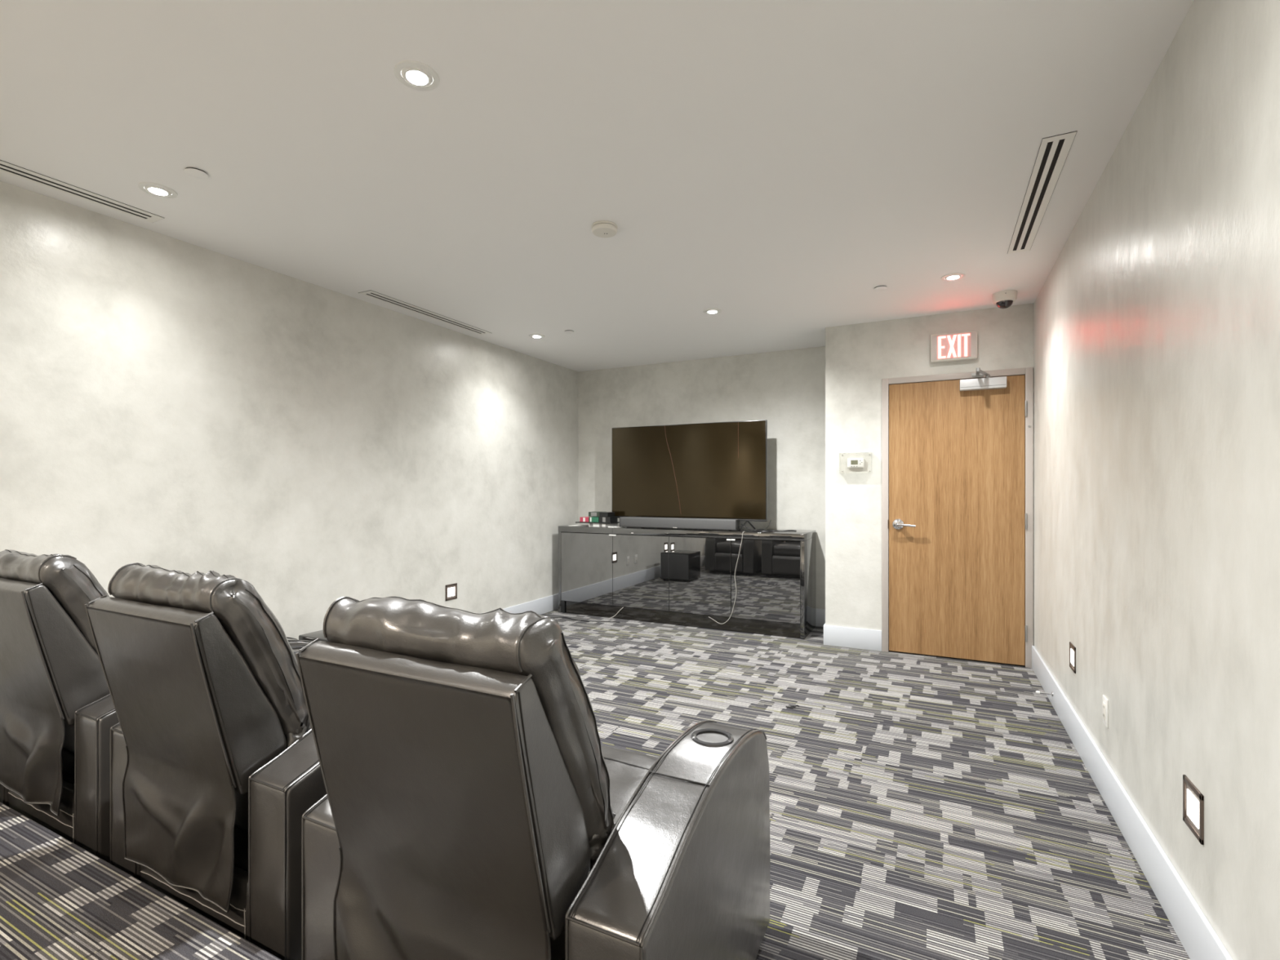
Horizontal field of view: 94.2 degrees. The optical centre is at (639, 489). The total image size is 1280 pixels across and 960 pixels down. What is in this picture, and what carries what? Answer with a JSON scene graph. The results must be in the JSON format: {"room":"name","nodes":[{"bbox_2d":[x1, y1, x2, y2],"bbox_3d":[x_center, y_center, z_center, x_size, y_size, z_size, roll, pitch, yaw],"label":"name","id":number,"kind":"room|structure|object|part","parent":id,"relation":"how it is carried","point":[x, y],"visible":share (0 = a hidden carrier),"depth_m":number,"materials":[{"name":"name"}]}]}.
{"room":"home theater room","nodes":[
{"label":"home theater room","id":0,"kind":"room"},
{"bbox_2d":[0,802,281,959],"bbox_3d":[-1.744,1.192,-0.101,4.319,0.205,3.468,0,0,26],"label":"floor","id":1,"kind":"structure","parent":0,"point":[60,900],"depth_m":1.53,"materials":[{"name":"carpet"}]},
{"bbox_2d":[0,180,577,639],"bbox_3d":[-2.633,-0.031,3.098,0.120,2.651,8.648,0,0,26],"label":"wall","id":2,"kind":"structure","parent":0,"point":[166,402],"depth_m":3.60,"materials":[{"name":"paint"}]},
{"bbox_2d":[445,582,457,600],"bbox_3d":[-1.599,0.865,5.039,0.006,0.132,0.132,0,0,26],"label":"step light","id":3,"kind":"object","parent":2,"relation":"attached to","point":[451,589],"visible":1,"depth_m":5.04,"materials":[{"name":"brown"}]},
{"bbox_3d":[-1.601,0.865,5.040,0.002,0.104,0.108,0,0,26],"label":"panel","id":4,"kind":"part","parent":3,"relation":"part of","materials":[{"name":"grey"}]},
{"bbox_3d":[-1.599,0.865,5.038,0.002,0.072,0.080,0,0,26],"label":"glass","id":5,"kind":"part","parent":3,"relation":"part of","materials":[{"name":"white glass"}]},
{"bbox_2d":[502,593,558,614],"bbox_3d":[-1.802,1.212,4.621,0.014,0.165,4.940,0,0,26],"label":"baseboard","id":6,"kind":"structure","parent":2,"relation":"attached to","point":[547,604],"depth_m":6.14,"materials":[{"name":"white paint"}]},
{"bbox_2d":[0,0,1193,371],"bbox_3d":[-0.645,-1.417,2.111,4.559,0.120,8.648,0,0,26],"label":"ceiling","id":7,"kind":"structure","parent":0,"point":[772,166],"depth_m":2.29,"materials":[{"name":"white paint"}]},
{"bbox_2d":[0,160,164,222],"bbox_3d":[-2.700,-1.356,2.435,0.117,0.003,1.243,0,0,26],"label":"ceiling vent","id":8,"kind":"object","parent":7,"relation":"in","point":[6,167],"visible":1,"depth_m":2.70,"materials":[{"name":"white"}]},
{"bbox_2d":[137,182,177,198],"bbox_3d":[-2.181,-1.353,2.691,0.140,0.008,0.140,0,0,26],"label":"recessed light","id":9,"kind":"object","parent":7,"relation":"in","point":[155,189],"visible":1,"depth_m":2.68,"materials":[{"name":"white plastic"}]},
{"bbox_2d":[184,167,208,178],"bbox_3d":[-1.895,-1.352,2.539,0.083,0.010,0.083,0,0,26],"label":"cover plate","id":10,"kind":"object","parent":7,"relation":"attached to","point":[192,171],"visible":1,"depth_m":2.53,"materials":[{"name":"white paint"}]},
{"bbox_2d":[394,60,439,90],"bbox_3d":[-0.730,-1.353,1.948,0.140,0.008,0.140,0,0,26],"label":"recessed light","id":11,"kind":"object","parent":7,"relation":"in","point":[416,75],"visible":1,"depth_m":1.94,"materials":[{"name":"white plastic"}]},
{"bbox_2d":[358,289,491,334],"bbox_3d":[-1.610,-1.356,4.620,0.125,0.003,1.238,0,0,26],"label":"ceiling vent","id":12,"kind":"object","parent":7,"relation":"in","point":[376,295],"visible":1,"depth_m":4.51,"materials":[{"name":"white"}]},
{"bbox_2d":[528,333,544,337],"bbox_3d":[-0.909,-1.353,5.241,0.140,0.008,0.140,0,0,26],"label":"recessed light","id":13,"kind":"object","parent":7,"relation":"in","point":[532,335],"visible":1,"depth_m":5.22,"materials":[{"name":"white plastic"}]},
{"bbox_2d":[564,329,573,333],"bbox_3d":[-0.606,-1.352,5.090,0.083,0.010,0.083,0,0,26],"label":"cover plate","id":14,"kind":"object","parent":7,"relation":"attached to","point":[568,331],"visible":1,"depth_m":5.07,"materials":[{"name":"white paint"}]},
{"bbox_2d":[591,220,617,237],"bbox_3d":[-0.182,-1.337,3.060,0.134,0.039,0.134,0,0,26],"label":"smoke detector","id":15,"kind":"object","parent":7,"relation":"attached to","point":[598,229],"visible":1,"depth_m":3.02,"materials":[{"name":"white plastic"}]},
{"bbox_3d":[-0.182,-1.351,3.060,0.134,0.012,0.134,0,0,26],"label":"plate","id":16,"kind":"part","parent":15,"relation":"part of","materials":[{"name":"white plastic"}]},
{"bbox_2d":[702,308,721,314],"bbox_3d":[0.549,-1.353,4.511,0.140,0.008,0.140,0,0,26],"label":"recessed light","id":17,"kind":"object","parent":7,"relation":"in","point":[708,311],"visible":1,"depth_m":4.50,"materials":[{"name":"white plastic"}]},
{"bbox_2d":[874,285,887,290],"bbox_3d":[1.615,-1.352,3.988,0.083,0.010,0.083,0,0,26],"label":"cover plate","id":18,"kind":"object","parent":7,"relation":"attached to","point":[879,287],"visible":1,"depth_m":3.98,"materials":[{"name":"white paint"}]},
{"bbox_2d":[940,272,965,280],"bbox_3d":[1.992,-1.353,3.784,0.140,0.008,0.140,0,0,26],"label":"recessed light","id":19,"kind":"object","parent":7,"relation":"in","point":[955,276],"visible":1,"depth_m":3.77,"materials":[{"name":"white plastic"}]},
{"bbox_2d":[991,289,1017,308],"bbox_3d":[2.519,-1.305,4.108,0.150,0.104,0.150,0,0,26],"label":"dome camera","id":20,"kind":"object","parent":7,"relation":"attached to","point":[1002,299],"visible":1,"depth_m":4.06,"materials":[{"name":"white plastic"}]},
{"bbox_2d":[1007,130,1077,253],"bbox_3d":[1.881,-1.356,2.830,0.111,0.003,1.250,0,0,26],"label":"ceiling vent","id":21,"kind":"object","parent":7,"relation":"in","point":[1053,152],"visible":1,"depth_m":2.67,"materials":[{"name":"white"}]},
{"bbox_2d":[577,346,825,609],"bbox_3d":[0.595,-0.031,6.256,2.854,2.651,0.120,0,0,26],"label":"wall","id":22,"kind":"structure","parent":0,"point":[785,388],"depth_m":5.98,"materials":[{"name":"paint"}]},
{"bbox_2d":[816,608,825,626],"bbox_3d":[0.571,1.212,6.193,2.840,0.165,0.014,0,0,26],"label":"baseboard","id":23,"kind":"structure","parent":22,"relation":"attached to","point":[820,613],"depth_m":5.62,"materials":[{"name":"white paint"}]},
{"bbox_2d":[540,608,1190,959],"bbox_3d":[-0.645,1.354,2.111,4.559,0.120,8.648,0,0,26],"label":"floor","id":24,"kind":"structure","parent":0,"point":[922,806],"depth_m":2.54,"materials":[{"name":"carpet"}]},
{"bbox_2d":[0,549,311,863],"bbox_3d":[-1.984,0.755,2.451,0.894,1.078,1.002,0,0,26],"label":"recliner","id":25,"kind":"object","parent":24,"relation":"on","point":[58,713],"visible":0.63,"depth_m":2.00,"materials":[{"name":"black leather"}]},
{"bbox_3d":[-2.283,0.939,2.656,0.171,0.629,0.841,0,0,26],"label":"armrest","id":26,"kind":"part","parent":25,"relation":"part of","materials":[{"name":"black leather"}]},
{"bbox_3d":[-2.176,0.706,2.063,0.551,0.755,0.124,0,0,26],"label":"panel","id":27,"kind":"part","parent":25,"relation":"part of","materials":[{"name":"leather"}]},
{"bbox_3d":[-2.139,1.142,2.139,0.540,0.235,0.031,0,0,26],"label":"panel","id":28,"kind":"part","parent":25,"relation":"part of","materials":[{"name":"black leather"}]},
{"bbox_2d":[0,549,109,654],"bbox_3d":[-2.125,0.466,2.173,0.595,0.499,0.284,0,0,26],"label":"cushion","id":29,"kind":"object","parent":25,"relation":"on","point":[62,585],"depth_m":1.99,"materials":[{"name":"black leather"}]},
{"bbox_3d":[-2.150,0.550,2.119,0.552,0.490,0.236,0,0,26],"label":"backrest","id":30,"kind":"part","parent":25,"relation":"part of","materials":[{"name":"black leather"}]},
{"bbox_3d":[-1.947,0.897,2.526,0.558,0.200,0.709,0,0,26],"label":"seat","id":31,"kind":"part","parent":25,"relation":"part of","materials":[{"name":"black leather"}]},
{"bbox_3d":[-1.640,0.938,2.337,0.171,0.629,0.842,0,0,26],"label":"armrest","id":32,"kind":"part","parent":25,"relation":"part of","materials":[{"name":"black leather"}]},
{"bbox_2d":[84,562,326,959],"bbox_3d":[-1.103,0.755,1.998,0.888,1.079,0.994,0,0,26],"label":"recliner","id":33,"kind":"object","parent":24,"relation":"on","point":[215,771],"visible":0.72,"depth_m":1.57,"materials":[{"name":"black leather"}]},
{"bbox_3d":[-1.295,0.706,1.609,0.550,0.756,0.124,0,0,26],"label":"panel","id":34,"kind":"part","parent":33,"relation":"part of","materials":[{"name":"leather"}]},
{"bbox_3d":[-1.270,0.551,1.665,0.550,0.489,0.236,0,0,26],"label":"backrest","id":35,"kind":"part","parent":33,"relation":"part of","materials":[{"name":"black leather"}]},
{"bbox_3d":[-1.258,1.142,1.685,0.540,0.235,0.031,0,0,26],"label":"panel","id":36,"kind":"part","parent":33,"relation":"part of","materials":[{"name":"black leather"}]},
{"bbox_3d":[-1.402,0.940,2.201,0.171,0.627,0.841,0,0,26],"label":"armrest","id":37,"kind":"part","parent":33,"relation":"part of","materials":[{"name":"black leather"}]},
{"bbox_2d":[110,564,310,734],"bbox_3d":[-1.245,0.467,1.721,0.592,0.500,0.282,0,0,26],"label":"cushion","id":38,"kind":"object","parent":33,"relation":"on","point":[251,683],"depth_m":1.57,"materials":[{"name":"black leather"}]},
{"bbox_3d":[-1.067,0.897,2.071,0.557,0.200,0.710,0,0,26],"label":"seat","id":39,"kind":"part","parent":33,"relation":"part of","materials":[{"name":"black leather"}]},
{"bbox_3d":[-0.759,0.939,1.882,0.170,0.628,0.841,0,0,26],"label":"armrest","id":40,"kind":"part","parent":33,"relation":"part of","materials":[{"name":"black leather"}]},
{"bbox_2d":[298,630,328,641],"bbox_3d":[-1.851,1.094,3.761,0.360,0.400,0.412,0,0,26],"label":"subwoofer","id":41,"kind":"object","parent":24,"relation":"on","point":[313,636],"visible":0.02,"depth_m":3.63,"materials":[{"name":"black"}]},
{"bbox_2d":[295,595,769,959],"bbox_3d":[-0.220,0.755,1.499,0.887,1.078,0.995,0,0,26],"label":"recliner","id":42,"kind":"object","parent":24,"relation":"on","point":[474,806],"visible":1,"depth_m":1.11,"materials":[{"name":"black leather"}]},
{"bbox_3d":[-0.519,0.939,1.701,0.171,0.630,0.840,0,0,26],"label":"armrest","id":43,"kind":"part","parent":42,"relation":"part of","materials":[{"name":"black leather"}]},
{"bbox_3d":[-0.416,0.704,1.104,0.550,0.752,0.110,0,0,26],"label":"panel","id":44,"kind":"part","parent":42,"relation":"part of","materials":[{"name":"leather"}]},
{"bbox_3d":[-0.386,0.550,1.165,0.550,0.489,0.236,0,0,26],"label":"backrest","id":45,"kind":"part","parent":42,"relation":"part of","materials":[{"name":"black leather"}]},
{"bbox_2d":[325,597,613,841],"bbox_3d":[-0.362,0.464,1.219,0.593,0.493,0.281,0,0,26],"label":"cushion","id":46,"kind":"object","parent":42,"relation":"on","point":[562,794],"depth_m":1.07,"materials":[{"name":"black leather"}]},
{"bbox_3d":[-0.184,0.896,1.572,0.558,0.199,0.708,0,0,26],"label":"seat","id":47,"kind":"part","parent":42,"relation":"part of","materials":[{"name":"black leather"}]},
{"bbox_3d":[0.123,0.938,1.383,0.171,0.628,0.840,0,0,26],"label":"armrest","id":48,"kind":"part","parent":42,"relation":"part of","materials":[{"name":"black leather"}]},
{"bbox_2d":[550,617,619,622],"bbox_3d":[-0.564,1.288,5.902,0.770,0.008,0.091,0,0,17],"label":"cord","id":49,"kind":"object","parent":24,"relation":"on","point":[550,617],"visible":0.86,"depth_m":5.85,"materials":[{"name":"black plastic"}]},
{"bbox_2d":[558,523,816,639],"bbox_3d":[0.399,0.838,5.946,2.550,0.912,0.574,0,0,26],"label":"media cabinet","id":50,"kind":"object","parent":24,"relation":"on","point":[683,577],"visible":1,"depth_m":5.61,"materials":[{"name":"black"}]},
{"bbox_3d":[-0.724,0.869,6.514,0.034,0.851,0.555,0,0,26],"label":"panel","id":51,"kind":"part","parent":50,"relation":"part of","materials":[{"name":"black"}]},
{"bbox_3d":[-0.801,1.232,6.272,0.043,0.125,0.046,0,0,26],"label":"leg","id":52,"kind":"part","parent":50,"relation":"part of","materials":[{"name":"black plastic"}]},
{"bbox_2d":[570,524,588,526],"bbox_3d":[-0.628,0.381,6.346,0.210,0.003,0.190,0,0,21],"label":"paper sheet","id":53,"kind":"object","parent":50,"relation":"on","point":[571,525],"visible":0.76,"depth_m":6.35,"materials":[{"name":"white paper"}]},
{"bbox_3d":[-0.549,0.806,6.127,0.618,0.716,0.018,0,0,26],"label":"door","id":54,"kind":"part","parent":50,"relation":"part of","materials":[{"name":"black glass"}]},
{"bbox_2d":[588,523,599,526],"bbox_3d":[-0.438,0.364,6.229,0.125,0.036,0.171,0,0,26],"label":"case","id":55,"kind":"object","parent":50,"relation":"on","point":[589,524],"visible":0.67,"depth_m":6.15,"materials":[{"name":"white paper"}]},
{"bbox_2d":[575,521,619,524],"bbox_3d":[-0.445,0.341,6.239,0.425,0.010,0.200,0,0,26],"label":"tray","id":56,"kind":"object","parent":55,"relation":"on","point":[575,522],"visible":0.56,"depth_m":6.15,"materials":[{"name":"black"}]},
{"bbox_2d":[579,516,589,522],"bbox_3d":[-0.547,0.311,6.278,0.107,0.050,0.161,0,0,26],"label":"case","id":57,"kind":"object","parent":56,"relation":"on","point":[586,519],"visible":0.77,"depth_m":6.21,"materials":[{"name":"red plastic"}]},
{"bbox_2d":[589,516,599,522],"bbox_3d":[-0.445,0.309,6.227,0.114,0.054,0.161,0,0,26],"label":"case","id":58,"kind":"object","parent":56,"relation":"on","point":[592,519],"visible":0.69,"depth_m":6.15,"materials":[{"name":"green plastic"}]},
{"bbox_2d":[588,511,600,516],"bbox_3d":[-0.445,0.254,6.233,0.132,0.048,0.151,0,0,26],"label":"case","id":59,"kind":"object","parent":58,"relation":"on","point":[590,513],"visible":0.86,"depth_m":6.16,"materials":[{"name":"grey plastic"}]},
{"bbox_2d":[599,516,617,522],"bbox_3d":[-0.330,0.307,6.170,0.134,0.058,0.161,0,0,26],"label":"case","id":60,"kind":"object","parent":56,"relation":"on","point":[602,519],"visible":0.91,"depth_m":6.10,"materials":[{"name":"black plastic"}]},
{"bbox_2d":[600,511,614,516],"bbox_3d":[-0.340,0.255,6.181,0.094,0.046,0.150,0,0,26],"label":"case","id":61,"kind":"object","parent":60,"relation":"on","point":[602,513],"visible":1,"depth_m":6.13,"materials":[{"name":"black plastic"}]},
{"bbox_2d":[599,523,617,527],"bbox_3d":[-0.325,0.364,6.173,0.122,0.036,0.171,0,0,26],"label":"case","id":62,"kind":"object","parent":50,"relation":"on","point":[601,525],"visible":0.8,"depth_m":6.11,"materials":[{"name":"grey plastic"}]},
{"bbox_3d":[0.006,0.806,5.852,0.615,0.716,0.018,0,0,26],"label":"door","id":63,"kind":"part","parent":50,"relation":"part of","materials":[{"name":"black glass"}]},
{"bbox_2d":[619,516,739,531],"bbox_3d":[0.359,0.328,5.749,1.214,0.110,0.112,0,0,26],"label":"soundbar","id":64,"kind":"object","parent":50,"relation":"on","point":[722,525],"visible":1,"depth_m":5.67,"materials":[{"name":"grey fabric"}]},
{"bbox_3d":[0.402,0.412,5.953,2.550,0.060,0.558,0,0,26],"label":"panel","id":65,"kind":"part","parent":50,"relation":"part of","materials":[{"name":"black"}]},
{"bbox_2d":[612,419,767,530],"bbox_3d":[0.450,-0.137,5.939,1.651,1.035,0.229,0,0,26],"label":"television","id":66,"kind":"object","parent":50,"relation":"on","point":[717,470],"visible":0.84,"depth_m":5.88,"materials":[{"name":"black"}]},
{"bbox_3d":[0.558,0.806,5.573,0.616,0.716,0.018,0,0,27],"label":"door","id":67,"kind":"part","parent":50,"relation":"part of","materials":[{"name":"black glass"}]},
{"bbox_2d":[709,531,743,623],"bbox_3d":[0.787,0.801,5.434,0.338,0.853,0.031,0,0,22],"label":"hanging cord","id":68,"kind":"object","parent":50,"relation":"hanging from","point":[743,531],"visible":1,"depth_m":5.39,"materials":[{"name":"grey plastic"}]},
{"bbox_2d":[741,524,771,532],"bbox_3d":[1.070,0.347,5.433,0.275,0.068,0.112,0,0,40],"label":"power cable","id":69,"kind":"object","parent":50,"relation":"on","point":[741,524],"visible":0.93,"depth_m":5.42,"materials":[{"name":"black plastic"}]},
{"bbox_2d":[741,520,771,531],"bbox_3d":[1.106,0.332,5.487,0.333,0.093,0.172,0,0,-18],"label":"power cable","id":70,"kind":"object","parent":50,"relation":"on","point":[771,520],"visible":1,"depth_m":5.41,"materials":[{"name":"black plastic"}]},
{"bbox_3d":[1.116,0.806,5.301,0.620,0.716,0.018,0,0,26],"label":"door","id":71,"kind":"part","parent":50,"relation":"part of","materials":[{"name":"black glass"}]},
{"bbox_2d":[738,525,796,531],"bbox_3d":[1.175,0.355,5.468,0.505,0.053,0.168,0,0,26],"label":"power cable","id":72,"kind":"object","parent":50,"relation":"on","point":[739,526],"visible":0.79,"depth_m":5.42,"materials":[{"name":"black plastic"}]},
{"bbox_3d":[1.530,0.869,5.395,0.034,0.851,0.555,0,0,26],"label":"panel","id":73,"kind":"part","parent":50,"relation":"part of","materials":[{"name":"black glass"}]},
{"bbox_2d":[786,704,799,708],"bbox_3d":[0.904,1.284,3.523,0.078,0.019,0.030,0,0,13],"label":"scrap","id":74,"kind":"object","parent":24,"relation":"on","point":[789,707],"visible":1,"depth_m":3.52,"materials":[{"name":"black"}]},
{"bbox_2d":[825,302,1033,630],"bbox_3d":[2.381,-0.031,4.997,1.464,2.651,0.787,0,0,26],"label":"wall","id":75,"kind":"structure","parent":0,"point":[859,356],"depth_m":4.82,"materials":[{"name":"paint"}]},
{"bbox_2d":[823,624,881,651],"bbox_3d":[1.737,1.212,4.869,0.453,0.165,0.014,0,0,26],"label":"baseboard","id":76,"kind":"structure","parent":75,"relation":"attached to","point":[837,636],"depth_m":4.86,"materials":[{"name":"white paint"}]},
{"bbox_2d":[847,457,864,467],"bbox_3d":[1.760,-0.218,4.849,0.132,0.080,0.030,0,0,26],"label":"thermostat","id":77,"kind":"object","parent":75,"relation":"attached to","point":[851,462],"visible":1,"depth_m":4.84,"materials":[{"name":"white plastic"}]},
{"bbox_2d":[930,330,977,363],"bbox_3d":[2.382,-1.090,4.516,0.311,0.216,0.072,0,0,26],"label":"exit sign","id":78,"kind":"object","parent":75,"relation":"attached to","point":[962,346],"visible":1,"depth_m":4.49,"materials":[{"name":"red plastic"}]},
{"bbox_3d":[2.368,-1.085,4.487,0.228,0.178,0.002,0,0,26],"label":"letter panel","id":79,"kind":"part","parent":78,"relation":"part of","materials":[{"name":"pink"}]},
{"bbox_2d":[881,367,1033,667],"bbox_3d":[2.358,0.202,4.463,1.020,2.184,0.389,0,0,26],"label":"door","id":80,"kind":"structure","parent":75,"relation":"attached to","point":[957,448],"depth_m":4.52,"materials":[{"name":"brown wood"}]},
{"bbox_3d":[2.067,0.272,4.661,0.170,0.088,0.070,0,0,26],"label":"handle","id":81,"kind":"part","parent":80,"relation":"part of","materials":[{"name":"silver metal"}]},
{"bbox_3d":[2.492,-0.853,4.333,0.120,0.050,0.275,0,0,26],"label":"closer arm","id":82,"kind":"part","parent":80,"relation":"part of","materials":[{"name":"silver metal"}]},
{"bbox_2d":[1033,0,1279,959],"bbox_3d":[1.343,-0.031,1.124,0.120,2.651,8.648,0,0,26],"label":"wall","id":83,"kind":"structure","parent":0,"point":[1157,317],"depth_m":1.74,"materials":[{"name":"paint"}]},
{"bbox_2d":[1035,690,1053,696],"bbox_3d":[2.423,1.219,3.564,0.086,0.026,0.026,0,0,26],"label":"door stop","id":84,"kind":"object","parent":83,"relation":"attached to","point":[1037,691],"visible":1,"depth_m":3.56,"materials":[{"name":"silver metal"}]},
{"bbox_3d":[2.431,1.219,3.560,0.068,0.026,0.026,0,0,26],"label":"rod","id":85,"kind":"part","parent":84,"relation":"part of","materials":[{"name":"silver metal"}]},
{"bbox_2d":[1069,641,1075,673],"bbox_3d":[2.247,0.870,3.088,0.006,0.132,0.132,0,0,26],"label":"step light","id":86,"kind":"object","parent":83,"relation":"attached to","point":[1072,648],"visible":1,"depth_m":3.08,"materials":[{"name":"brown"}]},
{"bbox_3d":[2.247,0.870,3.088,0.002,0.072,0.080,0,0,26],"label":"glass","id":87,"kind":"part","parent":86,"relation":"part of","materials":[{"name":"white glass"}]},
{"bbox_2d":[1102,694,1108,728],"bbox_3d":[1.950,0.928,2.493,0.009,0.116,0.072,0,0,26],"label":"wall outlet","id":88,"kind":"object","parent":83,"relation":"attached to","point":[1105,702],"visible":1,"depth_m":2.48,"materials":[{"name":"white plastic"}]},
{"bbox_2d":[1102,702,1105,719],"bbox_3d":[1.948,0.928,2.494,0.004,0.068,0.034,0,0,26],"label":"socket","id":89,"kind":"object","parent":88,"relation":"attached to","point":[1104,703],"depth_m":2.49,"materials":[{"name":"white plastic"}]},
{"bbox_2d":[1031,645,1232,959],"bbox_3d":[1.903,1.212,2.403,0.014,0.165,4.261,0,0,26],"label":"baseboard","id":90,"kind":"structure","parent":83,"relation":"attached to","point":[1199,940],"depth_m":2.02,"materials":[{"name":"white paint"}]},
{"bbox_2d":[1182,774,1204,844],"bbox_3d":[1.531,0.882,1.646,0.006,0.132,0.132,0,0,26],"label":"step light","id":91,"kind":"object","parent":83,"relation":"attached to","point":[1193,798],"visible":1,"depth_m":1.64,"materials":[{"name":"brown"}]},
{"bbox_3d":[1.533,0.882,1.645,0.002,0.104,0.108,0,0,26],"label":"panel","id":92,"kind":"part","parent":91,"relation":"part of","materials":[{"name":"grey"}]},
{"bbox_3d":[1.531,0.882,1.646,0.002,0.072,0.080,0,0,26],"label":"glass","id":93,"kind":"part","parent":91,"relation":"part of","materials":[{"name":"white glass"}]}
]}

